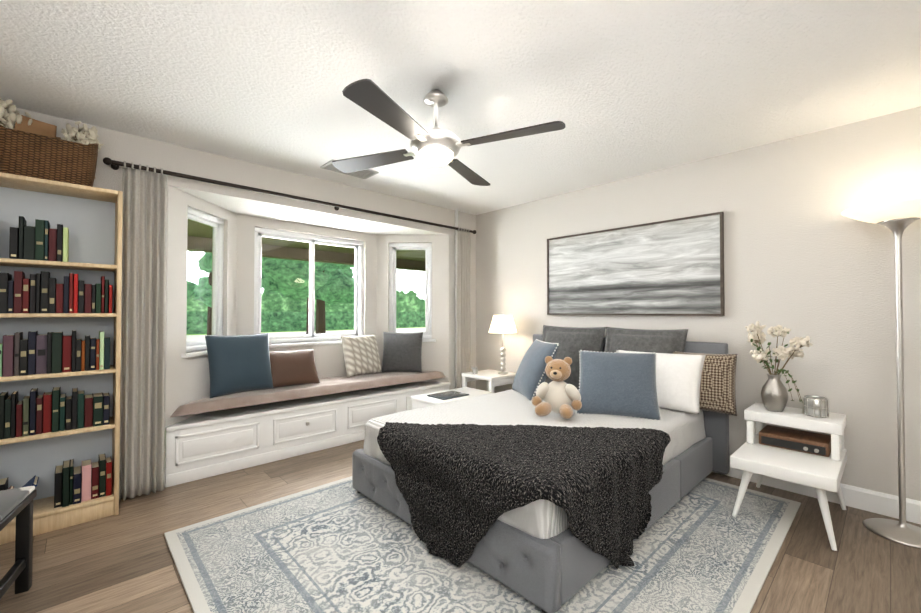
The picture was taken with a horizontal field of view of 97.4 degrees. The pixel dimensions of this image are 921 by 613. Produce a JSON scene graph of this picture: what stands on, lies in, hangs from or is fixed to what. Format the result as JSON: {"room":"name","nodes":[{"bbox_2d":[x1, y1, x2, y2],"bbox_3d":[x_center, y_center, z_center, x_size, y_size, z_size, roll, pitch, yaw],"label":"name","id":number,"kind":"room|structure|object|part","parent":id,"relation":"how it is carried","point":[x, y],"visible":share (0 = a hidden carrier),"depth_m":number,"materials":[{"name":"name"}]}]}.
{"room":"bedroom","nodes":[
{"label":"bedroom","id":0,"kind":"room"},
{"bbox_2d":[165,185,236,429],"bbox_3d":[-2.145,0.009,3.303,0.140,1.740,0.848,0,-1,2],"label":"wall","id":1,"kind":"structure","parent":0,"point":[187,380],"depth_m":3.04,"materials":[{"name":"white paint"}]},
{"bbox_2d":[181,207,223,357],"bbox_3d":[-2.109,-0.191,3.335,0.140,1.160,0.608,0,-1,2],"label":"bay window","id":2,"kind":"structure","parent":1,"relation":"in","point":[217,225],"depth_m":3.51,"materials":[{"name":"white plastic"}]},
{"bbox_3d":[-2.077,0.374,3.326,0.480,0.030,0.480,1,-1,-43],"label":"sill","id":3,"kind":"part","parent":2,"relation":"part of","materials":[{"name":"white wood"}]},
{"bbox_3d":[-2.159,-0.206,3.337,0.331,1.090,0.331,1,-1,-43],"label":"glass","id":4,"kind":"part","parent":2,"relation":"part of","materials":[{"name":"clear glass"}]},
{"bbox_2d":[15,108,475,477],"bbox_3d":[-1.750,0.059,3.291,5.600,2.440,0.140,1,-1,-43],"label":"wall","id":5,"kind":"structure","parent":0,"point":[192,162],"depth_m":3.40,"materials":[{"name":"white paint"}]},
{"bbox_2d":[103,157,475,500],"bbox_3d":[-1.068,0.166,3.747,3.388,2.209,0.126,1,-1,-43],"label":"curtains","id":6,"kind":"object","parent":5,"relation":"attached to","point":[143,357],"visible":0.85,"depth_m":2.72,"materials":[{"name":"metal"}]},
{"bbox_2d":[165,382,450,486],"bbox_3d":[-1.301,1.079,3.981,2.680,0.420,0.649,1,-1,-43],"label":"window seat","id":7,"kind":"object","parent":5,"relation":"attached to","point":[207,444],"depth_m":3.37,"materials":[{"name":"white wood"}]},
{"bbox_2d":[170,332,445,416],"bbox_3d":[-1.299,0.553,3.986,2.640,0.627,0.595,1,-1,-43],"label":"seat cushion","id":8,"kind":"object","parent":7,"relation":"on","point":[247,370],"visible":1,"depth_m":3.63,"materials":[{"name":"brown fabric"}]},
{"bbox_2d":[455,210,457,388],"bbox_3d":[-0.045,0.080,4.769,0.036,2.440,0.036,1,-1,-43],"label":"trim","id":9,"kind":"structure","parent":5,"relation":"attached to","point":[456,218],"depth_m":4.76,"materials":[{"name":"white"}]},
{"bbox_2d":[236,214,376,377],"bbox_3d":[-1.572,0.023,4.283,1.480,1.740,0.140,1,-1,-43],"label":"wall","id":10,"kind":"structure","parent":0,"point":[329,360],"depth_m":4.20,"materials":[{"name":"white paint"}]},
{"bbox_2d":[254,227,363,347],"bbox_3d":[-1.548,-0.177,4.261,1.280,1.160,0.140,1,-1,-43],"label":"bay window","id":11,"kind":"structure","parent":10,"relation":"in","point":[311,338],"depth_m":4.27,"materials":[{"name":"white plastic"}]},
{"bbox_3d":[-1.525,0.387,4.229,1.280,0.030,0.075,1,-1,-43],"label":"sill","id":12,"kind":"part","parent":11,"relation":"part of","materials":[{"name":"white wood"}]},
{"label":"glass","id":13,"kind":"part","parent":11,"relation":"part of","materials":[{"name":"clear glass"}]},
{"bbox_2d":[188,193,430,234],"bbox_3d":[-1.407,-0.909,4.122,2.680,0.120,0.582,1,-1,-43],"label":"ceiling","id":14,"kind":"structure","parent":0,"point":[242,208],"depth_m":3.92,"materials":[{"name":"white paint"}]},
{"bbox_2d":[376,235,448,381],"bbox_3d":[-0.559,0.031,4.797,0.848,1.740,0.140,0,-1,2],"label":"wall","id":15,"kind":"structure","parent":0,"point":[434,356],"depth_m":4.72,"materials":[{"name":"white paint"}]},
{"bbox_2d":[389,243,435,341],"bbox_3d":[-0.590,-0.170,4.766,0.608,1.160,0.140,0,-1,2],"label":"bay window","id":16,"kind":"structure","parent":15,"relation":"in","point":[427,248],"depth_m":4.78,"materials":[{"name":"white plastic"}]},
{"bbox_3d":[-0.588,-0.184,4.816,0.331,1.090,0.331,1,-1,-43],"label":"glass","id":17,"kind":"part","parent":16,"relation":"part of","materials":[{"name":"clear glass"}]},
{"bbox_3d":[-0.591,0.395,4.725,0.480,0.030,0.480,1,-1,-43],"label":"sill","id":18,"kind":"part","parent":16,"relation":"part of","materials":[{"name":"white wood"}]},
{"bbox_2d":[0,440,920,612],"bbox_3d":[0.007,1.299,1.260,5.800,0.100,5.600,1,-1,-43],"label":"floor","id":19,"kind":"structure","parent":0,"point":[122,561],"depth_m":2.04,"materials":[{"name":"brown wood"}]},
{"bbox_2d":[0,486,36,598],"bbox_3d":[-2.343,1.026,1.362,1.200,0.449,0.400,0,-1,-30],"label":"table","id":20,"kind":"object","parent":19,"relation":"on","point":[17,503],"visible":1,"depth_m":1.77,"materials":[{"name":"black paint"}]},
{"bbox_2d":[0,99,122,544],"bbox_3d":[-2.454,0.060,2.313,0.775,2.408,0.273,1,-1,-43],"label":"bookcase","id":21,"kind":"object","parent":19,"relation":"on","point":[60,280],"visible":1,"depth_m":2.37,"materials":[{"name":"brown wood"}]},
{"bbox_2d":[0,99,103,186],"bbox_3d":[-2.421,-0.924,2.344,0.530,0.438,0.250,1,-1,-43],"label":"basket","id":22,"kind":"object","parent":21,"relation":"on","point":[31,153],"depth_m":2.30,"materials":[{"name":"brown wicker"}]},
{"bbox_2d":[0,216,112,507],"bbox_3d":[-2.448,0.327,2.299,0.717,1.644,0.189,1,-1,-43],"label":"books","id":23,"kind":"object","parent":21,"relation":"on","point":[52,352],"depth_m":2.31,"materials":[{"name":"multicoloured paper"}]},
{"bbox_2d":[411,387,493,409],"bbox_3d":[-0.067,1.056,3.858,0.710,0.461,0.400,1,-1,-43],"label":"chest","id":24,"kind":"object","parent":19,"relation":"on","point":[431,399],"visible":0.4,"depth_m":3.74,"materials":[{"name":"white paint"}]},
{"bbox_2d":[427,391,468,399],"bbox_3d":[-0.115,0.830,3.789,0.320,0.012,0.240,1,-1,-43],"label":"tray","id":25,"kind":"object","parent":24,"relation":"on","point":[449,395],"depth_m":3.74,"materials":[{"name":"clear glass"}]},
{"bbox_2d":[164,476,800,612],"bbox_3d":[0.272,1.260,2.416,3.030,0.012,2.360,1,-1,-43],"label":"rug","id":26,"kind":"object","parent":19,"relation":"on","point":[341,546],"visible":0.54,"depth_m":1.96,"materials":[{"name":"grey carpet"}]},
{"bbox_2d":[352,325,737,612],"bbox_3d":[0.614,0.716,2.864,2.285,1.088,1.848,1,-1,-43],"label":"bed","id":27,"kind":"object","parent":26,"relation":"on","point":[573,461],"visible":1,"depth_m":2.27,"materials":[{"name":"fabric"}]},
{"bbox_2d":[377,422,670,568],"bbox_3d":[0.351,0.980,2.392,1.260,0.530,1.332,1,-1,-43],"label":"throw","id":28,"kind":"object","parent":27,"relation":"on","point":[486,495],"depth_m":1.96,"materials":[{"name":"black fabric"}]},
{"bbox_2d":[512,340,557,400],"bbox_3d":[0.637,0.537,3.517,0.184,0.520,0.520,27,-5,-8],"label":"pillow","id":29,"kind":"object","parent":27,"relation":"on","point":[530,373],"depth_m":3.36,"materials":[{"name":"blue fabric"}]},
{"bbox_2d":[364,389,705,538],"bbox_3d":[0.578,0.924,2.905,2.063,0.347,1.536,1,-1,-43],"label":"quilt","id":30,"kind":"object","parent":27,"relation":"on","point":[538,519],"depth_m":2.43,"materials":[{"name":"white fabric"}]},
{"bbox_3d":[0.637,0.537,3.517,0.015,0.533,0.531,27,-5,-8],"label":"pillow blue trim","id":31,"kind":"part","parent":27,"relation":"part of","materials":[{"name":"white"}]},
{"bbox_3d":[0.606,1.112,2.925,2.050,0.258,1.600,1,-1,-43],"label":"frame","id":32,"kind":"part","parent":27,"relation":"part of","materials":[{"name":"fabric"}]},
{"bbox_2d":[577,351,660,419],"bbox_3d":[1.125,0.550,2.910,0.540,0.520,0.178,0,-37,21],"label":"pillow","id":33,"kind":"object","parent":27,"relation":"on","point":[615,385],"depth_m":2.83,"materials":[{"name":"blue fabric"}]},
{"bbox_3d":[1.125,0.550,2.910,0.550,0.533,0.015,0,-37,21],"label":"pillow blue trim","id":34,"kind":"part","parent":27,"relation":"part of","materials":[{"name":"white"}]},
{"bbox_3d":[1.387,0.768,3.652,0.078,0.968,1.760,1,-1,-43],"label":"headboard","id":35,"kind":"part","parent":27,"relation":"part of","materials":[{"name":"fabric"}]},
{"bbox_2d":[616,350,705,414],"bbox_3d":[1.494,0.559,3.126,0.660,0.460,0.199,-1,-31,41],"label":"pillow","id":36,"kind":"object","parent":27,"relation":"on","point":[681,376],"depth_m":2.96,"materials":[{"name":"fabric"}]},
{"bbox_2d":[673,351,737,415],"bbox_3d":[1.795,0.560,3.030,0.460,0.440,0.148,-1,-11,39],"label":"pillow","id":37,"kind":"object","parent":27,"relation":"on","point":[718,368],"depth_m":2.92,"materials":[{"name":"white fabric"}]},
{"bbox_2d":[462,312,516,391],"bbox_3d":[0.348,0.678,4.442,0.446,1.235,0.506,1,-1,-43],"label":"nightstand","id":38,"kind":"object","parent":19,"relation":"on","point":[502,323],"visible":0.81,"depth_m":4.34,"materials":[{"name":"white paint"}]},
{"bbox_2d":[489,312,516,374],"bbox_3d":[0.463,0.398,4.422,0.312,0.675,0.312,1,-1,-43],"label":"lamp","id":39,"kind":"object","parent":38,"relation":"on","point":[502,323],"depth_m":4.34,"materials":[{"name":"beige fabric"}]},
{"bbox_2d":[730,321,846,550],"bbox_3d":[2.010,0.680,2.483,0.680,1.172,0.483,1,-1,-43],"label":"nightstand","id":40,"kind":"object","parent":19,"relation":"on","point":[817,461],"visible":1,"depth_m":2.47,"materials":[{"name":"white paint"}]},
{"bbox_2d":[761,373,787,411],"bbox_3d":[2.051,0.561,2.645,0.144,0.236,0.144,1,-1,-43],"label":"vase","id":41,"kind":"object","parent":40,"relation":"on","point":[774,395],"depth_m":2.61,"materials":[{"name":"silver metal"}]},
{"bbox_2d":[804,395,827,417],"bbox_3d":[2.203,0.619,2.513,0.116,0.115,0.116,1,-1,-43],"label":"jar","id":42,"kind":"object","parent":40,"relation":"on","point":[814,406],"depth_m":2.47,"materials":[{"name":"clear glass"}]},
{"bbox_2d":[841,196,920,548],"bbox_3d":[2.610,0.347,2.105,0.467,1.828,0.905,1,-1,-43],"label":"floor lamp","id":43,"kind":"object","parent":19,"relation":"on","point":[897,216],"visible":1,"depth_m":2.25,"materials":[{"name":"silver metal"}]},
{"bbox_3d":[2.460,-0.520,2.277,0.467,0.088,0.467,1,-1,-43],"label":"lamp shade","id":44,"kind":"part","parent":43,"relation":"part of","materials":[{"name":"white glass"}]},
{"bbox_2d":[0,0,920,214],"bbox_3d":[-0.233,-1.237,1.552,5.800,0.100,6.300,1,-1,-43],"label":"ceiling","id":45,"kind":"structure","parent":0,"point":[622,89],"depth_m":2.08,"materials":[{"name":"white paint"}]},
{"bbox_2d":[320,159,378,178],"bbox_3d":[-0.933,-1.148,3.418,0.420,0.021,0.220,1,-1,-43],"label":"ceiling vent","id":46,"kind":"object","parent":45,"relation":"in","point":[365,174],"visible":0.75,"depth_m":3.44,"materials":[{"name":"silver metal"}]},
{"bbox_2d":[332,79,564,185],"bbox_3d":[-0.135,-0.977,2.217,1.047,0.400,1.047,0,-1,-20],"label":"ceiling fan","id":47,"kind":"object","parent":45,"relation":"hanging from","point":[435,145],"visible":1,"depth_m":2.10,"materials":[{"name":"silver metal"}]},
{"bbox_3d":[-0.135,-1.005,2.217,0.280,0.345,0.280,1,-1,-43],"label":"motor","id":48,"kind":"part","parent":47,"relation":"part of","materials":[{"name":"silver metal"}]},
{"bbox_2d":[476,106,920,500],"bbox_3d":[1.956,0.058,3.250,0.140,2.440,5.400,1,-1,-43],"label":"wall","id":49,"kind":"structure","parent":0,"point":[803,257],"depth_m":2.79,"materials":[{"name":"white paint"}]},
{"bbox_2d":[547,212,724,315],"bbox_3d":[1.456,-0.316,3.650,0.043,0.790,1.580,1,-1,-43],"label":"painting","id":50,"kind":"object","parent":49,"relation":"attached to","point":[673,267],"visible":1,"depth_m":3.51,"materials":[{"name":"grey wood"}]},
{"bbox_2d":[712,458,920,523],"bbox_3d":[1.967,1.211,3.107,0.016,0.130,5.200,1,-1,-43],"label":"baseboard","id":51,"kind":"structure","parent":49,"relation":"attached to","point":[881,503],"depth_m":2.53,"materials":[{"name":"white wood"}]},
{"label":"outside","id":52,"kind":"structure","parent":0,"visible":0},
{"bbox_2d":[165,251,424,431],"bbox_3d":[-30.966,-15.985,38.351,140.000,36.450,89.100,1,-1,-43],"label":"outdoor view","id":53,"kind":"object","parent":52,"point":[297,312],"depth_m":30.70,"materials":[{"name":"green plant"}]},
{"bbox_2d":[187,219,424,270],"bbox_3d":[-2.691,-0.964,5.180,8.000,0.300,2.640,1,-1,-43],"label":"porch roof","id":54,"kind":"structure","parent":52,"point":[276,251],"depth_m":6.66,"materials":[{"name":"brown"}]}
]}

